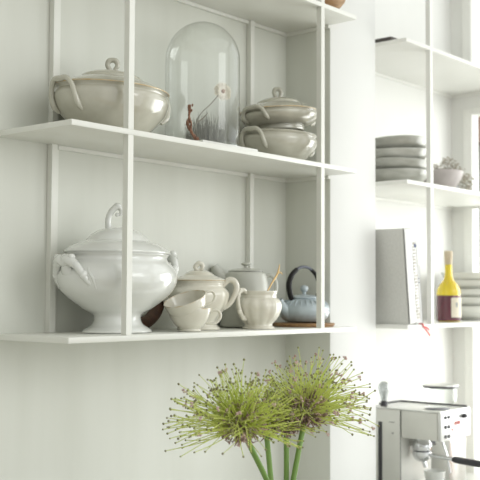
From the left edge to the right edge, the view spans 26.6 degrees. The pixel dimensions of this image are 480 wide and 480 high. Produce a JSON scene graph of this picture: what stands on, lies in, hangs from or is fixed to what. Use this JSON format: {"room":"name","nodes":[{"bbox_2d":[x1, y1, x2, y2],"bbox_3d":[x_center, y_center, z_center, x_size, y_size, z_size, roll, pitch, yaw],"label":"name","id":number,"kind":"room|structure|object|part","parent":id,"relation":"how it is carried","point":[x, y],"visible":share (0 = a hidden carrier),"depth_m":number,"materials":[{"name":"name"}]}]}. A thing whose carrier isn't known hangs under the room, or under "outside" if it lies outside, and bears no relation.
{"room":"kitchen","nodes":[
{"label":"kitchen","id":0,"kind":"room"},
{"bbox_2d":[0,0,285,479],"bbox_3d":[-1.108,-0.174,1.994,0.120,3.850,3.775,-2,-4,40],"label":"wall","id":1,"kind":"structure","parent":0,"point":[77,411],"depth_m":2.82,"materials":[{"name":"white paint"}]},
{"bbox_2d":[0,0,356,343],"bbox_3d":[-0.115,-0.490,2.877,0.283,1.514,1.175,-2,-4,40],"label":"shelf unit","id":2,"kind":"object","parent":1,"relation":"attached to","point":[286,18],"visible":0.92,"depth_m":2.79,"materials":[{"name":"paint"}]},
{"bbox_3d":[-0.484,-0.512,2.645,0.018,1.500,0.018,-2,-4,40],"label":"post","id":3,"kind":"part","parent":2,"relation":"part of","materials":[{"name":"paint"}]},
{"bbox_2d":[49,58,170,132],"bbox_3d":[-0.331,-0.367,2.627,0.262,0.212,0.373,-2,-4,40],"label":"covered dish","id":4,"kind":"object","parent":2,"relation":"on","point":[95,96],"visible":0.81,"depth_m":2.52,"materials":[{"name":"ceramic"}]},
{"bbox_3d":[-0.434,-0.361,2.504,0.105,0.087,0.047,-2,-4,40],"label":"handle","id":5,"kind":"part","parent":4,"relation":"part of","materials":[{"name":"ceramic"}]},
{"bbox_2d":[54,78,168,132],"bbox_3d":[-0.331,-0.325,2.624,0.249,0.127,0.337,-2,-4,40],"label":"bowl","id":6,"kind":"object","parent":4,"relation":"on","point":[95,100],"depth_m":2.51,"materials":[{"name":"ceramic"}]},
{"bbox_3d":[-0.331,-0.409,2.629,0.236,0.051,0.320,-2,-4,40],"label":"lid","id":7,"kind":"part","parent":4,"relation":"part of","materials":[{"name":"ceramic"}]},
{"bbox_3d":[-0.229,-0.347,2.747,0.105,0.087,0.047,-2,-4,40],"label":"handle","id":8,"kind":"part","parent":4,"relation":"part of","materials":[{"name":"ceramic"}]},
{"bbox_2d":[52,203,178,333],"bbox_3d":[-0.315,0.071,2.620,0.335,0.334,0.299,1,-3,-11],"label":"soup tureen","id":9,"kind":"object","parent":2,"relation":"on","point":[89,272],"visible":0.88,"depth_m":2.52,"materials":[{"name":"white ceramic"}]},
{"bbox_3d":[-0.418,0.079,2.497,0.128,0.089,0.068,-2,-4,40],"label":"handle","id":10,"kind":"part","parent":9,"relation":"part of","materials":[{"name":"white ceramic"}]},
{"bbox_3d":[-0.315,0.001,2.624,0.229,0.069,0.311,-2,-4,40],"label":"lid","id":11,"kind":"part","parent":9,"relation":"part of","materials":[{"name":"white ceramic"}]},
{"bbox_2d":[57,251,177,333],"bbox_3d":[-0.315,0.136,2.616,0.260,0.204,0.353,-2,-4,40],"label":"bowl","id":12,"kind":"object","parent":9,"relation":"on","point":[92,280],"depth_m":2.51,"materials":[{"name":"white ceramic"}]},
{"bbox_3d":[-0.212,0.073,2.742,0.128,0.089,0.068,-2,-4,40],"label":"handle","id":13,"kind":"part","parent":9,"relation":"part of","materials":[{"name":"white ceramic"}]},
{"bbox_3d":[-0.271,-0.519,2.487,0.018,1.500,0.018,-2,-4,40],"label":"post","id":14,"kind":"part","parent":2,"relation":"part of","materials":[{"name":"paint"}]},
{"bbox_2d":[141,301,163,326],"bbox_3d":[-0.251,0.195,2.813,0.038,0.109,0.151,-2,-4,32],"label":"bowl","id":15,"kind":"object","parent":2,"relation":"on","point":[151,317],"visible":0.43,"depth_m":2.81,"materials":[{"name":"brown wood"}]},
{"bbox_2d":[169,308,221,331],"bbox_3d":[-0.131,0.213,2.718,0.126,0.062,0.117,-2,-4,31],"label":"teacup","id":16,"kind":"object","parent":2,"relation":"on","point":[193,322],"visible":0.85,"depth_m":2.69,"materials":[{"name":"beige ceramic"}]},
{"bbox_2d":[164,289,215,316],"bbox_3d":[-0.141,0.178,2.705,0.130,0.093,0.112,-1,-3,16],"label":"teacup","id":17,"kind":"object","parent":16,"relation":"in","point":[185,303],"visible":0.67,"depth_m":2.73,"materials":[{"name":"beige ceramic"}]},
{"bbox_3d":[-0.083,0.155,2.733,0.043,0.044,0.008,-20,15,-18],"label":"handle","id":18,"kind":"part","parent":17,"relation":"part of","materials":[{"name":"white ceramic"}]},
{"bbox_3d":[-0.070,0.206,2.732,0.044,0.044,0.008,1,-3,-10],"label":"handle","id":19,"kind":"part","parent":16,"relation":"part of","materials":[{"name":"beige ceramic"}]},
{"bbox_2d":[163,261,239,329],"bbox_3d":[-0.116,0.155,2.858,0.174,0.193,0.164,-2,-4,34],"label":"teapot","id":20,"kind":"object","parent":2,"relation":"on","point":[197,279],"visible":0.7,"depth_m":2.82,"materials":[{"name":"beige ceramic"}]},
{"bbox_2d":[168,281,228,329],"bbox_3d":[-0.116,0.183,2.857,0.174,0.137,0.156,1,-3,-9],"label":"bowl","id":21,"kind":"object","parent":20,"relation":"on","point":[221,302],"depth_m":2.81,"materials":[{"name":"beige ceramic"}]},
{"bbox_3d":[-0.116,0.101,2.861,0.150,0.031,0.135,1,-3,-9],"label":"lid","id":22,"kind":"part","parent":20,"relation":"part of","materials":[{"name":"beige ceramic"}]},
{"bbox_3d":[-0.028,0.151,2.872,0.054,0.095,0.018,1,-3,-9],"label":"handle","id":23,"kind":"part","parent":20,"relation":"part of","materials":[{"name":"beige ceramic"}]},
{"bbox_2d":[196,140,257,150],"bbox_3d":[-0.118,-0.253,2.858,0.246,0.010,0.233,-2,-4,40],"label":"serving board","id":24,"kind":"object","parent":2,"relation":"on","point":[207,141],"visible":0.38,"depth_m":2.77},
{"bbox_2d":[186,103,198,140],"bbox_3d":[-0.129,-0.320,2.818,0.017,0.117,0.056,-2,-4,40],"label":"dried flower","id":25,"kind":"object","parent":24,"relation":"on","point":[189,127],"visible":0.93,"depth_m":2.81,"materials":[{"name":"brown plant"}]},
{"bbox_2d":[165,21,239,145],"bbox_3d":[-0.106,-0.439,2.879,0.221,0.361,0.221,-2,-4,40],"label":"glass cloche","id":26,"kind":"object","parent":24,"relation":"on","point":[200,21],"visible":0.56,"depth_m":2.86,"materials":[{"name":"clear glass"}]},
{"bbox_2d":[183,112,227,143],"bbox_3d":[-0.101,-0.319,2.898,0.134,0.123,0.114,3,-4,-37],"label":"dried grass","id":27,"kind":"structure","parent":24,"relation":"on","point":[207,134],"depth_m":2.88,"materials":[{"name":"grey plant"}]},
{"bbox_2d":[195,82,231,135],"bbox_3d":[-0.082,-0.357,2.894,0.136,0.200,0.022,3,-4,-43],"label":"dried flower","id":28,"kind":"object","parent":24,"relation":"on","point":[226,91],"visible":0.97,"depth_m":2.92,"materials":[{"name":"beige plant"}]},
{"bbox_3d":[-0.091,-0.343,2.881,0.002,0.170,0.106,-2,-4,40],"label":"stem","id":29,"kind":"part","parent":28,"relation":"part of","materials":[{"name":"brown"}]},
{"bbox_2d":[210,262,277,327],"bbox_3d":[0.014,0.167,3.097,0.168,0.197,0.158,-2,-4,37],"label":"teapot","id":30,"kind":"object","parent":2,"relation":"on","point":[251,279],"visible":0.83,"depth_m":3.04,"materials":[{"name":"grey ceramic"}]},
{"bbox_3d":[-0.052,0.115,3.092,0.083,0.088,0.050,1,-3,-4],"label":"spout","id":31,"kind":"part","parent":30,"relation":"part of","materials":[{"name":"white ceramic"}]},
{"bbox_2d":[220,272,268,327],"bbox_3d":[0.018,0.180,3.093,0.158,0.170,0.158,1,-3,-4],"label":"pot","id":32,"kind":"object","parent":30,"relation":"on","point":[251,281],"depth_m":3.04,"materials":[{"name":"white ceramic"}]},
{"bbox_3d":[0.018,0.083,3.099,0.108,0.030,0.108,1,-3,-4],"label":"lid","id":33,"kind":"part","parent":30,"relation":"part of","materials":[{"name":"white ceramic"}]},
{"bbox_3d":[0.093,0.153,3.100,0.047,0.103,0.010,1,-3,-4],"label":"handle","id":34,"kind":"part","parent":30,"relation":"part of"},
{"bbox_3d":[0.034,-0.476,3.259,0.018,1.500,0.018,-2,-4,40],"label":"post","id":35,"kind":"part","parent":2,"relation":"part of","materials":[{"name":"paint"}]},
{"bbox_2d":[236,288,281,328],"bbox_3d":[0.054,0.198,2.949,0.135,0.118,0.135,0,-3,-1],"label":"pitcher","id":36,"kind":"object","parent":2,"relation":"on","point":[256,309],"visible":1,"depth_m":2.90,"materials":[{"name":"beige ceramic"}]},
{"bbox_3d":[0.006,0.184,2.900,0.014,0.096,0.046,-3,-4,45],"label":"handle","id":37,"kind":"part","parent":36,"relation":"part of","materials":[{"name":"beige ceramic"}]},
{"bbox_2d":[267,264,282,290],"bbox_3d":[0.090,0.139,2.980,0.101,0.137,0.020,2,-4,-35],"label":"spoon","id":38,"kind":"object","parent":36,"relation":"in","point":[278,272],"visible":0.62,"depth_m":3.00,"materials":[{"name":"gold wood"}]},
{"bbox_2d":[240,126,315,159],"bbox_3d":[0.119,-0.282,3.146,0.225,0.103,0.307,-2,-4,37],"label":"serving dish","id":39,"kind":"object","parent":2,"relation":"on","point":[298,144],"visible":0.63,"depth_m":3.04,"materials":[{"name":"ceramic"}]},
{"bbox_3d":[0.038,-0.306,3.041,0.096,0.068,0.041,-2,-4,37],"label":"handle","id":40,"kind":"part","parent":39,"relation":"part of","materials":[{"name":"ceramic"}]},
{"bbox_2d":[240,87,316,130],"bbox_3d":[0.123,-0.403,3.157,0.264,0.147,0.252,1,-3,-10],"label":"covered dish","id":41,"kind":"object","parent":39,"relation":"on","point":[278,112],"visible":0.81,"depth_m":3.07,"materials":[{"name":"ceramic"}]},
{"bbox_3d":[0.043,-0.381,3.051,0.096,0.048,0.040,-6,-4,37],"label":"handle","id":42,"kind":"part","parent":41,"relation":"part of","materials":[{"name":"ceramic"}]},
{"bbox_3d":[0.120,-0.417,3.157,0.224,0.047,0.276,-6,-4,37],"label":"lid","id":43,"kind":"part","parent":41,"relation":"part of","materials":[{"name":"ceramic"}]},
{"bbox_2d":[240,106,316,130],"bbox_3d":[0.123,-0.366,3.155,0.225,0.061,0.277,-6,-4,37],"label":"bowl","id":44,"kind":"object","parent":41,"relation":"on","point":[278,117],"depth_m":3.06,"materials":[{"name":"ceramic"}]},
{"bbox_2d":[272,322,334,326],"bbox_3d":[0.199,0.267,3.203,0.202,0.012,0.202,-2,-4,40],"label":"trivet","id":45,"kind":"object","parent":2,"relation":"on","point":[277,324],"visible":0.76,"depth_m":3.13,"materials":[{"name":"brown wood"}]},
{"bbox_2d":[279,265,329,321],"bbox_3d":[0.203,0.170,3.213,0.164,0.179,0.164,0,-3,9],"label":"teapot","id":46,"kind":"object","parent":45,"relation":"on","point":[302,307],"visible":0.88,"depth_m":3.15,"materials":[{"name":"blue ceramic"}]},
{"bbox_3d":[0.141,0.216,3.163,0.062,0.068,0.047,3,-4,-37],"label":"spout","id":47,"kind":"part","parent":46,"relation":"part of","materials":[{"name":"blue ceramic"}]},
{"bbox_3d":[0.203,0.164,3.213,0.092,0.044,0.092,3,-4,-37],"label":"lid","id":48,"kind":"part","parent":46,"relation":"part of","materials":[{"name":"blue ceramic"}]},
{"bbox_3d":[0.203,0.137,3.215,0.135,0.113,0.009,3,-4,-37],"label":"handle","id":49,"kind":"part","parent":46,"relation":"part of","materials":[{"name":"grey wicker"}]},
{"bbox_2d":[280,299,329,321],"bbox_3d":[0.203,0.222,3.210,0.164,0.076,0.164,3,-4,-37],"label":"pot","id":50,"kind":"object","parent":46,"relation":"on","point":[293,310],"depth_m":3.14,"materials":[{"name":"blue ceramic"}]},
{"bbox_3d":[0.246,-0.483,3.100,0.018,1.500,0.018,-2,-4,40],"label":"post","id":51,"kind":"part","parent":2,"relation":"part of","materials":[{"name":"paint"}]},
{"bbox_2d":[325,0,345,8],"bbox_3d":[0.204,-0.746,3.275,0.272,0.055,0.272,-2,-4,40],"label":"wooden bowl","id":52,"kind":"object","parent":2,"relation":"on","point":[338,4],"visible":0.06,"depth_m":3.22,"materials":[{"name":"brown wood"}]},
{"bbox_2d":[285,0,375,479],"bbox_3d":[0.240,-0.086,3.503,0.366,3.850,0.273,-2,-4,40],"label":"pillar","id":53,"kind":"structure","parent":0,"point":[350,239],"depth_m":3.36,"materials":[{"name":"paint"}]},
{"bbox_2d":[375,0,452,404],"bbox_3d":[0.554,-0.053,4.066,0.120,3.850,0.994,-2,-4,40],"label":"wall niche","id":54,"kind":"object","parent":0,"point":[406,359],"visible":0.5,"depth_m":4.18,"materials":[{"name":"white paint"}]},
{"bbox_2d":[375,0,479,328],"bbox_3d":[0.746,-0.427,3.948,0.348,1.514,0.959,-2,-4,40],"label":"shelf unit","id":55,"kind":"object","parent":54,"relation":"attached to","point":[407,61],"visible":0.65,"depth_m":3.76,"materials":[{"name":"white paint"}]},
{"bbox_2d":[375,36,396,42],"bbox_3d":[0.456,-0.695,3.641,0.260,0.013,0.092,-2,-4,40],"label":"slate board","id":56,"kind":"object","parent":55,"relation":"on","point":[391,37],"visible":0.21,"depth_m":3.54,"materials":[{"name":"black stone"}]},
{"bbox_2d":[375,228,415,324],"bbox_3d":[0.472,0.128,3.554,0.286,0.330,0.084,-2,-4,40],"label":"book","id":57,"kind":"object","parent":55,"relation":"on","point":[395,295],"visible":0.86,"depth_m":3.48,"materials":[{"name":"grey paper"}]},
{"bbox_3d":[0.581,0.124,3.463,0.002,0.318,0.041,-2,2,40],"label":"spine panel","id":58,"kind":"part","parent":57,"relation":"part of","materials":[{"name":"white paper"}]},
{"bbox_2d":[375,168,425,181],"bbox_3d":[0.580,-0.222,3.716,0.234,0.055,0.235,-2,-4,40],"label":"stoneware bowl","id":59,"kind":"object","parent":55,"relation":"on","point":[388,174],"visible":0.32,"depth_m":3.62,"materials":[{"name":"grey ceramic"}]},
{"bbox_2d":[375,157,425,168],"bbox_3d":[0.585,-0.261,3.719,0.234,0.062,0.234,1,-3,-16],"label":"stoneware bowl","id":60,"kind":"object","parent":59,"relation":"on","point":[386,162],"visible":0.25,"depth_m":3.62,"materials":[{"name":"grey ceramic"}]},
{"bbox_2d":[375,147,425,158],"bbox_3d":[0.575,-0.300,3.720,0.234,0.062,0.234,-1,-3,26],"label":"stoneware bowl","id":61,"kind":"object","parent":60,"relation":"on","point":[404,152],"visible":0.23,"depth_m":3.62,"materials":[{"name":"grey ceramic"}]},
{"bbox_2d":[375,135,425,148],"bbox_3d":[0.576,-0.338,3.725,0.234,0.062,0.234,-1,-3,23],"label":"stoneware bowl","id":62,"kind":"object","parent":61,"relation":"on","point":[415,141],"visible":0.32,"depth_m":3.63,"materials":[{"name":"grey ceramic"}]},
{"bbox_2d":[411,241,420,323],"bbox_3d":[0.522,0.150,3.578,0.230,0.288,0.066,-2,-4,40],"label":"book","id":63,"kind":"object","parent":55,"relation":"on","point":[413,243],"visible":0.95,"depth_m":3.50,"materials":[{"name":"white paper"}]},
{"bbox_2d":[419,323,429,335],"bbox_3d":[0.644,0.311,3.518,0.059,0.047,0.014,2,-4,-34],"label":"ribbon bookmark","id":64,"kind":"object","parent":63,"relation":"hanging from","point":[424,327],"visible":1,"depth_m":3.52,"materials":[{"name":"red fabric"}]},
{"bbox_2d":[417,265,422,322],"bbox_3d":[0.558,0.193,3.594,0.182,0.206,0.046,-2,-4,40],"label":"book","id":65,"kind":"object","parent":55,"relation":"on","point":[419,281],"visible":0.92,"depth_m":3.54,"materials":[{"name":"white paper"}]},
{"bbox_3d":[0.674,-0.454,3.607,0.018,1.500,0.018,-2,-4,40],"label":"post","id":66,"kind":"part","parent":55,"relation":"part of","materials":[{"name":"white paint"}]},
{"bbox_2d":[424,169,463,187],"bbox_3d":[0.777,-0.223,3.939,0.178,0.084,0.178,-2,-4,40],"label":"stoneware bowl","id":67,"kind":"object","parent":55,"relation":"on","point":[445,177],"visible":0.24,"depth_m":3.87,"materials":[{"name":"white ceramic"}]},
{"bbox_2d":[433,157,475,189],"bbox_3d":[0.871,-0.249,4.170,0.231,0.186,0.347,-2,-4,40],"label":"posy","id":68,"kind":"object","parent":67,"relation":"in","point":[445,160],"visible":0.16,"depth_m":4.16,"materials":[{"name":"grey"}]},
{"bbox_2d":[436,251,460,321],"bbox_3d":[0.795,0.176,3.866,0.093,0.269,0.092,-2,-4,40],"label":"bottle","id":69,"kind":"object","parent":55,"relation":"on","point":[448,296],"visible":1,"depth_m":3.83,"materials":[{"name":"yellow glass"}]},
{"bbox_2d":[461,306,479,319],"bbox_3d":[0.960,0.300,4.162,0.243,0.057,0.243,-2,-4,40],"label":"porcelain bowl","id":70,"kind":"object","parent":55,"relation":"on","point":[467,312],"visible":0.58,"depth_m":4.07,"materials":[{"name":"ceramic"}]},
{"bbox_2d":[461,297,479,305],"bbox_3d":[0.961,0.265,4.164,0.243,0.057,0.243,-2,-4,40],"label":"porcelain bowl","id":71,"kind":"object","parent":70,"relation":"on","point":[465,301],"visible":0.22,"depth_m":4.06,"materials":[{"name":"ceramic"}]},
{"bbox_2d":[460,289,479,297],"bbox_3d":[0.960,0.231,4.166,0.243,0.057,0.243,-3,-4,40],"label":"porcelain bowl","id":72,"kind":"object","parent":71,"relation":"on","point":[464,292],"visible":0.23,"depth_m":4.06,"materials":[{"name":"ceramic"}]},
{"bbox_2d":[455,280,479,288],"bbox_3d":[0.961,0.196,4.168,0.243,0.057,0.243,-2,-4,40],"label":"porcelain bowl","id":73,"kind":"object","parent":72,"relation":"on","point":[463,284],"visible":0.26,"depth_m":4.07,"materials":[{"name":"ceramic"}]},
{"bbox_2d":[441,272,479,279],"bbox_3d":[0.960,0.162,4.169,0.263,0.057,0.263,-2,-2,40],"label":"porcelain bowl","id":74,"kind":"object","parent":73,"relation":"on","point":[456,275],"visible":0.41,"depth_m":4.06,"materials":[{"name":"ceramic"}]},
{"bbox_2d":[450,0,479,404],"bbox_3d":[2.034,-0.075,3.536,3.068,3.850,0.100,-2,-4,40],"label":"wall","id":75,"kind":"structure","parent":0,"point":[457,104],"depth_m":4.39,"materials":[{"name":"white paint"}]},
{"bbox_2d":[462,0,477,63],"bbox_3d":[1.822,-1.217,3.741,2.185,1.050,0.062,-2,-4,40],"label":"window","id":76,"kind":"structure","parent":75,"relation":"in","point":[469,7],"depth_m":4.39,"materials":[{"name":"white paint"}]},
{"bbox_2d":[463,107,479,472],"bbox_3d":[1.815,0.226,3.663,2.185,1.650,0.062,-2,-4,40],"label":"window","id":77,"kind":"structure","parent":75,"relation":"in","point":[470,116],"depth_m":4.33,"materials":[{"name":"white paint"}]},
{"bbox_3d":[0.670,1.745,1.214,3.484,0.050,5.042,-2,-4,40],"label":"floor","id":78,"kind":"structure","parent":0,"visible":0},
{"bbox_2d":[466,472,479,479],"bbox_3d":[-0.346,1.312,2.159,0.867,0.904,4.940,-2,-4,40],"label":"countertop","id":79,"kind":"structure","parent":78,"relation":"on","point":[469,476],"depth_m":4.19,"materials":[{"name":"stone"}]},
{"bbox_2d":[376,400,479,479],"bbox_3d":[0.695,0.768,3.614,0.419,0.351,0.220,-2,-4,40],"label":"espresso machine","id":80,"kind":"object","parent":79,"relation":"on","point":[406,435],"visible":0.98,"depth_m":3.60,"materials":[{"name":"metal"}]},
{"bbox_2d":[378,381,389,405],"bbox_3d":[0.521,0.557,3.677,0.041,0.088,0.041,-2,-4,40],"label":"bulb","id":81,"kind":"object","parent":80,"relation":"on","point":[383,403],"visible":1,"depth_m":3.67,"materials":[{"name":"clear glass"}]},
{"bbox_3d":[0.521,0.591,3.675,0.026,0.019,0.026,-2,-4,40],"label":"bulb","id":82,"kind":"part","parent":81,"relation":"part of","materials":[{"name":"grey rubber"}]},
{"bbox_2d":[376,401,469,413],"bbox_3d":[0.647,0.604,3.665,0.291,0.006,0.218,-2,-4,40],"label":"tray","id":83,"kind":"object","parent":80,"relation":"on","point":[393,407],"depth_m":3.62,"materials":[{"name":"metal"}]},
{"bbox_3d":[0.666,0.600,3.696,0.281,0.005,0.148,-2,-4,40],"label":"cup rail","id":84,"kind":"part","parent":80,"relation":"part of","materials":[{"name":"grey metal"}]},
{"bbox_2d":[424,469,445,479],"bbox_3d":[0.689,0.845,3.581,0.078,0.062,0.078,1,-3,-5],"label":"espresso cup","id":85,"kind":"object","parent":80,"relation":"on","point":[430,474],"visible":1,"depth_m":3.55,"materials":[{"name":"white ceramic"}]},
{"bbox_3d":[0.699,0.594,3.591,0.088,0.006,0.104,-2,-4,40],"label":"bean lid","id":86,"kind":"part","parent":80,"relation":"part of","materials":[{"name":"glass"}]},
{"bbox_3d":[0.755,0.650,3.572,0.014,0.101,0.216,-2,-4,40],"label":"control panel","id":87,"kind":"part","parent":80,"relation":"part of","materials":[{"name":"metal"}]},
{"bbox_3d":[0.785,0.764,3.489,0.119,0.028,0.024,-2,-4,40],"label":"portafilter handle","id":88,"kind":"part","parent":80,"relation":"part of","materials":[{"name":"black plastic"}]},
{"bbox_2d":[422,382,465,479],"bbox_3d":[0.787,0.762,3.972,0.150,0.399,0.141,-2,-4,40],"label":"coffee grinder","id":89,"kind":"object","parent":79,"relation":"on","point":[456,447],"visible":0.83,"depth_m":3.91,"materials":[{"name":"metal"}]},
{"bbox_3d":[0.787,0.571,3.982,0.140,0.016,0.140,-2,-4,40],"label":"hopper lid","id":90,"kind":"part","parent":89,"relation":"part of","materials":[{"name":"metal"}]},
{"bbox_3d":[0.089,0.761,2.302,0.104,0.216,0.104,-2,-4,40],"label":"flower vase","id":91,"kind":"object","parent":79,"relation":"on","visible":0},
{"bbox_2d":[162,358,303,479],"bbox_3d":[-0.018,0.552,2.197,0.318,0.594,0.320,0,-3,6],"label":"allium","id":92,"kind":"object","parent":91,"relation":"in","point":[241,420],"visible":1,"depth_m":2.17,"materials":[{"name":"green plant"}]},
{"bbox_3d":[0.056,0.631,2.265,0.013,0.445,0.187,-2,-4,38],"label":"stem","id":93,"kind":"part","parent":92,"relation":"part of","materials":[{"name":"green plant"}]},
{"bbox_2d":[214,378,319,479],"bbox_3d":[0.048,0.586,2.316,0.247,0.541,0.236,-2,-4,40],"label":"allium","id":94,"kind":"object","parent":91,"relation":"in","point":[267,442],"visible":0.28,"depth_m":2.32,"materials":[{"name":"green plant"}]},
{"bbox_3d":[0.068,0.641,2.317,0.031,0.430,0.020,-1,-3,24],"label":"stem","id":95,"kind":"part","parent":94,"relation":"part of","materials":[{"name":"green plant"}]},
{"bbox_2d":[264,379,337,479],"bbox_3d":[0.107,0.591,2.355,0.216,0.536,0.241,-2,-4,40],"label":"allium","id":96,"kind":"object","parent":91,"relation":"in","point":[286,449],"visible":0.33,"depth_m":2.33,"materials":[{"name":"green plant"}]},
{"bbox_3d":[0.103,0.644,2.321,0.020,0.426,0.060,-1,-3,18],"label":"stem","id":97,"kind":"part","parent":96,"relation":"part of","materials":[{"name":"green plant"}]},
{"bbox_2d":[256,346,379,479],"bbox_3d":[0.165,0.556,2.368,0.310,0.608,0.307,0,-3,13],"label":"allium","id":98,"kind":"object","parent":91,"relation":"in","point":[310,399],"visible":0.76,"depth_m":2.35,"materials":[{"name":"green plant"}]},
{"bbox_3d":[0.120,0.629,2.317,0.013,0.456,0.108,-3,-4,42],"label":"stem","id":99,"kind":"part","parent":98,"relation":"part of","materials":[{"name":"green plant"}]},
{"label":"outside","id":100,"kind":"structure","parent":0,"visible":0},
{"bbox_3d":[4.093,4.947,10.511,20.000,0.100,13.258,-2,-4,40],"label":"ground","id":101,"kind":"structure","parent":100,"visible":0},
{"bbox_2d":[478,116,479,271],"bbox_3d":[3.999,1.479,13.056,5.400,7.100,3.600,-2,-4,40],"label":"house","id":102,"kind":"structure","parent":101,"relation":"on","point":[478,116],"depth_m":12.17,"materials":[{"name":"paint"}]}
]}

